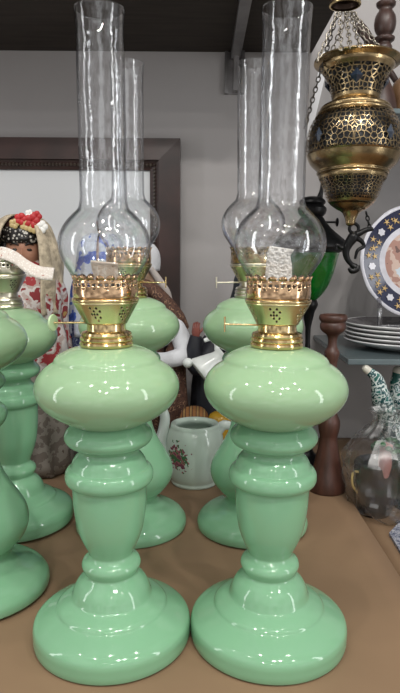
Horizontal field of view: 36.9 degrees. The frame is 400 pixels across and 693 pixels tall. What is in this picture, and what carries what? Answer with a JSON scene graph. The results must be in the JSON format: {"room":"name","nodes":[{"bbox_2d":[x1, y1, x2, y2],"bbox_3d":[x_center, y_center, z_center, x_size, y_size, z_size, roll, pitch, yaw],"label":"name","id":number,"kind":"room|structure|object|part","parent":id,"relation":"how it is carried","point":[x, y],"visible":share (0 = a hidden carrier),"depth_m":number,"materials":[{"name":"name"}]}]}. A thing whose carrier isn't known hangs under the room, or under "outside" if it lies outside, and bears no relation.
{"room":"second-hand shop","nodes":[
{"label":"second-hand shop","id":0,"kind":"room"},
{"bbox_2d":[0,0,399,437],"bbox_3d":[0.002,-0.265,1.518,4.400,2.550,0.080,0,8,0],"label":"wall","id":1,"kind":"structure","parent":0,"point":[219,133],"depth_m":1.44,"materials":[{"name":"grey paint"}]},
{"bbox_2d":[0,0,333,94],"bbox_3d":[-0.516,-0.630,1.211,1.559,0.117,0.420,0,8,0],"label":"wall shelf","id":2,"kind":"object","parent":1,"relation":"attached to","point":[234,28],"visible":0.97,"depth_m":1.25,"materials":[{"name":"laminate"}]},
{"bbox_2d":[335,211,373,273],"bbox_3d":[0.253,-0.171,0.985,0.062,0.102,0.018,0,8,0],"label":"hook","id":3,"kind":"object","parent":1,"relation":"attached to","point":[353,237],"visible":1,"depth_m":0.98,"materials":[{"name":"black metal"}]},
{"bbox_3d":[0.266,-0.186,0.983,0.035,0.020,0.012,0,8,0],"label":"arm","id":4,"kind":"part","parent":3,"relation":"part of","materials":[{"name":"black metal"}]},
{"bbox_3d":[0.275,-0.206,0.980,0.012,0.031,0.007,0,8,0],"label":"chain","id":5,"kind":"part","parent":3,"relation":"part of","materials":[{"name":"black metal"}]},
{"bbox_2d":[313,335,399,364],"bbox_3d":[0.643,0.006,1.334,0.715,0.012,0.359,0,8,0],"label":"glass shelf","id":6,"kind":"object","parent":1,"relation":"attached to","point":[351,353],"visible":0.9,"depth_m":1.22,"materials":[{"name":"glass"}]},
{"bbox_2d":[343,334,399,351],"bbox_3d":[0.444,-0.009,1.308,0.256,0.022,0.256,0,8,0],"label":"plate","id":7,"kind":"object","parent":6,"relation":"on","point":[396,348],"visible":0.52,"depth_m":1.24,"materials":[{"name":"white ceramic"}]},
{"bbox_2d":[344,331,399,344],"bbox_3d":[0.445,-0.017,1.305,0.256,0.022,0.256,0,8,0],"label":"plate","id":8,"kind":"object","parent":7,"relation":"on","point":[377,341],"visible":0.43,"depth_m":1.23,"materials":[{"name":"white ceramic"}]},
{"bbox_2d":[345,327,399,340],"bbox_3d":[0.444,-0.026,1.303,0.256,0.022,0.256,0,8,0],"label":"plate","id":9,"kind":"object","parent":8,"relation":"on","point":[381,337],"visible":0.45,"depth_m":1.23,"materials":[{"name":"white ceramic"}]},
{"bbox_2d":[346,323,399,336],"bbox_3d":[0.445,-0.035,1.304,0.256,0.022,0.256,0,8,0],"label":"plate","id":10,"kind":"object","parent":9,"relation":"on","point":[373,332],"visible":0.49,"depth_m":1.23,"materials":[{"name":"white ceramic"}]},
{"bbox_2d":[346,316,399,331],"bbox_3d":[0.444,-0.043,1.302,0.256,0.022,0.256,0,8,0],"label":"plate","id":11,"kind":"object","parent":10,"relation":"on","point":[379,323],"visible":0.81,"depth_m":1.38,"materials":[{"name":"white ceramic"}]},
{"bbox_2d":[359,206,399,315],"bbox_3d":[0.481,-0.188,1.319,0.261,0.255,0.058,0,8,0],"label":"plate","id":12,"kind":"object","parent":11,"relation":"on","point":[379,260],"visible":1,"depth_m":1.32,"materials":[{"name":"ceramic"}]},
{"bbox_2d":[393,108,399,125],"bbox_3d":[0.666,-0.470,1.294,0.675,0.010,0.299,0,8,0],"label":"glass shelf","id":13,"kind":"object","parent":1,"relation":"attached to","point":[396,110],"visible":0.02,"depth_m":1.15,"materials":[{"name":"glass"}]},
{"bbox_2d":[355,21,397,82],"bbox_3d":[0.371,-0.612,1.253,0.101,0.127,0.022,0,8,0],"label":"spindle","id":14,"kind":"object","parent":13,"relation":"on","point":[393,76],"visible":0.34,"depth_m":1.24,"materials":[{"name":"brown wood"}]},
{"bbox_2d":[374,0,396,107],"bbox_3d":[0.369,-0.613,1.202,0.064,0.299,0.064,0,8,0],"label":"candlestick","id":15,"kind":"object","parent":13,"relation":"on","point":[385,19],"visible":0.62,"depth_m":1.19,"materials":[{"name":"brown wood"}]},
{"bbox_2d":[392,78,399,107],"bbox_3d":[0.422,-0.518,1.237,0.057,0.100,0.057,0,8,0],"label":"wooden vase","id":16,"kind":"object","parent":13,"relation":"on","point":[396,86],"visible":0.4,"depth_m":1.22,"materials":[{"name":"brown wood"}]},
{"bbox_2d":[183,337,223,379],"bbox_3d":[0.011,0.027,1.172,0.088,0.094,0.060,2,9,8],"label":"creamer","id":17,"kind":"object","parent":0,"point":[202,364],"visible":0.7,"depth_m":1.16,"materials":[{"name":"white ceramic"}]},
{"bbox_3d":[-0.024,0.032,1.168,0.020,0.020,0.020,-38,7,-3],"label":"knob","id":18,"kind":"part","parent":17,"relation":"part of","materials":[{"name":"white ceramic"}]},
{"bbox_3d":[0.025,-0.006,1.175,0.023,0.038,0.011,-38,7,-3],"label":"handle","id":19,"kind":"part","parent":17,"relation":"part of","materials":[{"name":"white ceramic"}]},
{"bbox_2d":[304,0,399,225],"bbox_3d":[0.250,-0.533,0.938,0.153,0.677,0.153,5,9,26],"label":"lantern","id":20,"kind":"object","parent":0,"point":[353,146],"visible":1,"depth_m":0.92,"materials":[{"name":"gold metal"}]},
{"bbox_3d":[0.184,-0.328,0.929,0.015,0.025,0.007,6,10,33],"label":"glass stone","id":21,"kind":"part","parent":20,"relation":"part of","materials":[{"name":"blue glass"}]},
{"bbox_3d":[0.191,-0.433,0.946,0.049,0.174,0.007,0,8,0],"label":"chain","id":22,"kind":"part","parent":20,"relation":"part of","materials":[{"name":"metal"}]},
{"bbox_3d":[0.197,-0.478,0.926,0.039,0.081,0.006,-3,9,-23],"label":"chain","id":23,"kind":"part","parent":20,"relation":"part of","materials":[{"name":"metal"}]},
{"bbox_3d":[0.224,-0.504,0.969,0.007,0.058,0.044,-4,10,-28],"label":"chain","id":24,"kind":"part","parent":20,"relation":"part of","materials":[{"name":"metal"}]},
{"bbox_3d":[0.212,-0.476,0.904,0.008,0.070,0.042,1,9,7],"label":"chain","id":25,"kind":"part","parent":20,"relation":"part of","materials":[{"name":"metal"}]},
{"bbox_3d":[0.222,-0.475,0.899,0.008,0.070,0.048,1,9,2],"label":"chain","id":26,"kind":"part","parent":20,"relation":"part of","materials":[{"name":"metal"}]},
{"bbox_3d":[0.249,-0.339,0.967,0.153,0.065,0.153,3,6,14],"label":"globe","id":27,"kind":"part","parent":20,"relation":"part of","materials":[{"name":"gold metal"}]},
{"bbox_3d":[0.248,-0.293,0.972,0.148,0.029,0.148,3,6,14],"label":"globe","id":28,"kind":"part","parent":20,"relation":"part of","materials":[{"name":"gold metal"}]},
{"bbox_3d":[0.233,-0.477,0.902,0.007,0.067,0.044,-1,9,-10],"label":"chain","id":29,"kind":"part","parent":20,"relation":"part of","materials":[{"name":"metal"}]},
{"bbox_3d":[0.239,-0.414,0.916,0.019,0.020,0.007,6,10,35],"label":"glass stone","id":30,"kind":"part","parent":20,"relation":"part of","materials":[{"name":"blue glass"}]},
{"bbox_3d":[0.262,-0.505,0.968,0.059,0.054,0.007,-6,11,-38],"label":"chain","id":31,"kind":"part","parent":20,"relation":"part of","materials":[{"name":"metal"}]},
{"bbox_3d":[0.251,-0.480,0.909,0.050,0.065,0.007,8,12,42],"label":"chain","id":32,"kind":"part","parent":20,"relation":"part of","materials":[{"name":"metal"}]},
{"bbox_3d":[0.294,-0.416,0.949,0.008,0.020,0.018,7,11,37],"label":"glass stone","id":33,"kind":"part","parent":20,"relation":"part of","materials":[{"name":"blue glass"}]},
{"bbox_3d":[0.287,-0.323,0.904,0.015,0.025,0.007,0,9,-6],"label":"glass stone","id":34,"kind":"part","parent":20,"relation":"part of","materials":[{"name":"blue glass"}]},
{"bbox_3d":[-0.009,1.230,0.275,4.400,0.040,2.980,0,8,0],"label":"floor","id":35,"kind":"structure","parent":0,"visible":0},
{"bbox_3d":[0.715,0.703,1.062,0.861,0.779,1.095,0,8,0],"label":"display table","id":36,"kind":"object","parent":35,"relation":"on","visible":0},
{"bbox_2d":[317,438,399,575],"bbox_3d":[0.715,0.317,1.002,0.852,0.001,1.080,0,8,0],"label":"paper sheet","id":37,"kind":"object","parent":36,"relation":"on","point":[381,528],"visible":0.3,"depth_m":1.13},
{"bbox_2d":[342,411,399,523],"bbox_3d":[0.337,0.205,1.069,0.165,0.196,0.161,0,8,0],"label":"plastic wrap","id":38,"kind":"object","parent":37,"relation":"on","point":[372,411],"visible":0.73,"depth_m":1.07,"materials":[{"name":"clear plastic"}]},
{"bbox_2d":[351,454,398,518],"bbox_3d":[0.315,0.254,1.079,0.079,0.101,0.079,4,9,25],"label":"cup","id":39,"kind":"object","parent":38,"relation":"in","point":[376,495],"visible":0.94,"depth_m":1.05,"materials":[{"name":"clear glass"}]},
{"bbox_3d":[0.275,0.241,1.062,0.019,0.045,0.004,-3,9,-20],"label":"handle","id":40,"kind":"part","parent":39,"relation":"part of","materials":[{"name":"gold metal"}]},
{"bbox_2d":[371,437,399,478],"bbox_3d":[0.321,0.195,1.040,0.053,0.070,0.045,0,8,0],"label":"vase","id":41,"kind":"object","parent":38,"relation":"in","point":[386,452],"visible":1,"depth_m":1.03,"materials":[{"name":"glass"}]},
{"bbox_2d":[395,457,399,509],"bbox_3d":[0.380,0.255,1.104,0.055,0.090,0.054,-3,9,-24],"label":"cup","id":42,"kind":"object","parent":38,"relation":"in","point":[397,504],"visible":0.41,"depth_m":1.09,"materials":[{"name":"clear glass"}]},
{"bbox_2d":[362,365,399,458],"bbox_3d":[0.385,0.158,1.194,0.156,0.260,0.109,0,8,0],"label":"enamel ewer","id":43,"kind":"object","parent":37,"relation":"on","point":[381,398],"visible":0.67,"depth_m":1.15,"materials":[{"name":"metal"}]},
{"bbox_3d":[0.361,0.117,1.165,0.098,0.160,0.042,-5,10,-31],"label":"spout","id":44,"kind":"part","parent":43,"relation":"part of","materials":[{"name":"teal ceramic"}]},
{"bbox_2d":[389,366,399,410],"bbox_3d":[0.464,0.153,1.292,0.161,0.242,0.105,-1,9,-9],"label":"enamel ewer","id":45,"kind":"object","parent":37,"relation":"on","point":[394,387],"visible":0.8,"depth_m":1.22,"materials":[{"name":"green metal"}]},
{"bbox_2d":[389,522,399,552],"bbox_3d":[0.336,0.314,0.984,0.050,0.006,0.141,0,8,0],"label":"card","id":46,"kind":"object","parent":37,"relation":"on","point":[394,534],"visible":1,"depth_m":0.99,"materials":[{"name":"white paper"}]},
{"bbox_3d":[-0.441,0.685,1.061,1.427,0.799,1.095,0,8,0],"label":"display table","id":47,"kind":"object","parent":35,"relation":"on","visible":0},
{"bbox_2d":[0,444,399,692],"bbox_3d":[-0.432,0.290,0.999,1.420,0.001,1.080,0,8,0],"label":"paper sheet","id":48,"kind":"object","parent":47,"relation":"on","point":[338,554],"visible":0.16,"depth_m":0.80,"materials":[{"name":"brown paper"}]},
{"bbox_2d":[0,309,49,618],"bbox_3d":[-0.289,-0.034,0.740,0.180,0.723,0.180,-1,9,-9],"label":"oil lamp","id":49,"kind":"object","parent":48,"relation":"on","point":[24,572],"visible":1,"depth_m":0.75,"materials":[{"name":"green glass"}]},
{"bbox_2d":[0,247,73,542],"bbox_3d":[-0.301,0.069,0.966,0.181,0.453,0.181,-4,10,-28],"label":"oil lamp","id":50,"kind":"object","parent":48,"relation":"on","point":[51,508],"visible":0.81,"depth_m":0.94,"materials":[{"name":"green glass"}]},
{"bbox_2d":[0,209,76,477],"bbox_3d":[-0.347,-0.005,1.204,0.180,0.522,0.168,4,9,23],"label":"doll","id":51,"kind":"object","parent":48,"relation":"on","point":[28,234],"visible":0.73,"depth_m":1.15,"materials":[{"name":"grey fabric"}]},
{"bbox_2d":[0,137,180,351],"bbox_3d":[-0.498,-0.141,1.466,0.898,0.709,0.039,0,8,0],"label":"picture frame","id":52,"kind":"object","parent":48,"relation":"on","point":[41,174],"visible":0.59,"depth_m":1.43,"materials":[{"name":"brown wood"}]},
{"bbox_3d":[-0.498,-0.142,1.475,0.753,0.564,0.012,0,8,0],"label":"panel","id":53,"kind":"part","parent":52,"relation":"part of","materials":[{"name":"white paper"}]},
{"bbox_3d":[-0.498,-0.142,1.470,0.797,0.608,0.031,0,8,0],"label":"moulding","id":54,"kind":"part","parent":52,"relation":"part of","materials":[{"name":"brown wood"}]},
{"bbox_2d":[69,233,123,452],"bbox_3d":[-0.204,0.007,1.265,0.152,0.481,0.128,0,8,0],"label":"doll","id":55,"kind":"object","parent":48,"relation":"on","point":[91,246],"visible":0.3,"depth_m":1.21,"materials":[{"name":"blue fabric"}]},
{"bbox_2d":[32,2,189,685],"bbox_3d":[-0.100,0.000,0.652,0.181,0.685,0.181,0,9,-2],"label":"oil lamp","id":56,"kind":"object","parent":48,"relation":"on","point":[116,624],"visible":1,"depth_m":0.63,"materials":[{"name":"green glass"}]},
{"bbox_2d":[75,57,185,548],"bbox_3d":[-0.111,-0.061,0.936,0.180,0.721,0.180,0,8,0],"label":"oil lamp","id":57,"kind":"object","parent":48,"relation":"on","point":[152,326],"visible":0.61,"depth_m":0.91,"materials":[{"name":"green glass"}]},
{"bbox_2d":[126,242,189,432],"bbox_3d":[-0.113,0.001,1.351,0.163,0.469,0.208,-6,11,-39],"label":"doll","id":58,"kind":"object","parent":48,"relation":"on","point":[174,355],"visible":0.27,"depth_m":1.32,"materials":[{"name":"white fabric"}]},
{"bbox_2d":[156,409,230,489],"bbox_3d":[-0.006,0.195,1.160,0.132,0.155,0.116,8,11,41],"label":"teapot","id":59,"kind":"object","parent":48,"relation":"on","point":[191,444],"visible":0.76,"depth_m":1.13,"materials":[{"name":"white ceramic"}]},
{"bbox_3d":[-0.065,0.178,1.163,0.047,0.123,0.034,0,8,0],"label":"spout","id":60,"kind":"part","parent":59,"relation":"part of","materials":[{"name":"white ceramic"}]},
{"bbox_3d":[0.052,0.192,1.160,0.053,0.101,0.016,1,9,7],"label":"handle","id":61,"kind":"part","parent":59,"relation":"part of","materials":[{"name":"white ceramic"}]},
{"bbox_2d":[180,406,207,417],"bbox_3d":[-0.012,0.189,1.277,0.069,0.124,0.069,0,8,0],"label":"jar","id":62,"kind":"object","parent":48,"relation":"on","point":[190,411],"visible":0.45,"depth_m":1.25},
{"bbox_2d":[186,276,239,415],"bbox_3d":[0.082,0.025,1.390,0.263,0.412,0.163,-2,9,-14],"label":"doll","id":63,"kind":"object","parent":48,"relation":"on","point":[196,346],"visible":0.09,"depth_m":1.32,"materials":[{"name":"black fabric"}]},
{"bbox_2d":[208,411,230,439],"bbox_3d":[0.041,0.194,1.268,0.057,0.118,0.057,0,8,0],"label":"jar","id":64,"kind":"object","parent":48,"relation":"on","point":[215,415],"visible":0.19,"depth_m":1.24,"materials":[{"name":"ceramic"}]},
{"bbox_2d":[197,60,307,548],"bbox_3d":[0.088,-0.060,0.936,0.180,0.722,0.180,-6,10,-35],"label":"oil lamp","id":65,"kind":"object","parent":48,"relation":"on","point":[217,520],"visible":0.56,"depth_m":0.91,"materials":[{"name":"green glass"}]},
{"bbox_2d":[190,4,348,685],"bbox_3d":[0.083,0.000,0.654,0.181,0.687,0.181,1,8,0],"label":"oil lamp","id":66,"kind":"object","parent":48,"relation":"on","point":[263,624],"visible":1,"depth_m":0.64,"materials":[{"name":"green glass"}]},
{"bbox_2d":[274,183,344,465],"bbox_3d":[0.221,-0.047,1.226,0.146,0.618,0.146,0,8,0],"label":"glass lamp","id":67,"kind":"object","parent":48,"relation":"on","point":[307,239],"visible":0.56,"depth_m":1.17,"materials":[{"name":"black metal"}]},
{"bbox_3d":[0.220,0.080,1.245,0.112,0.361,0.112,0,8,0],"label":"stem","id":68,"kind":"part","parent":67,"relation":"part of","materials":[{"name":"green glass"}]},
{"bbox_3d":[0.222,-0.149,1.211,0.115,0.122,0.115,0,8,0],"label":"lamp shade","id":69,"kind":"part","parent":67,"relation":"part of","materials":[{"name":"green glass"}]},
{"bbox_2d":[310,313,347,495],"bbox_3d":[0.242,0.109,1.118,0.071,0.338,0.071,0,8,0],"label":"wooden candlestick","id":70,"kind":"object","parent":48,"relation":"on","point":[327,463],"visible":0.77,"depth_m":1.11,"materials":[{"name":"brown wood"}]}
]}

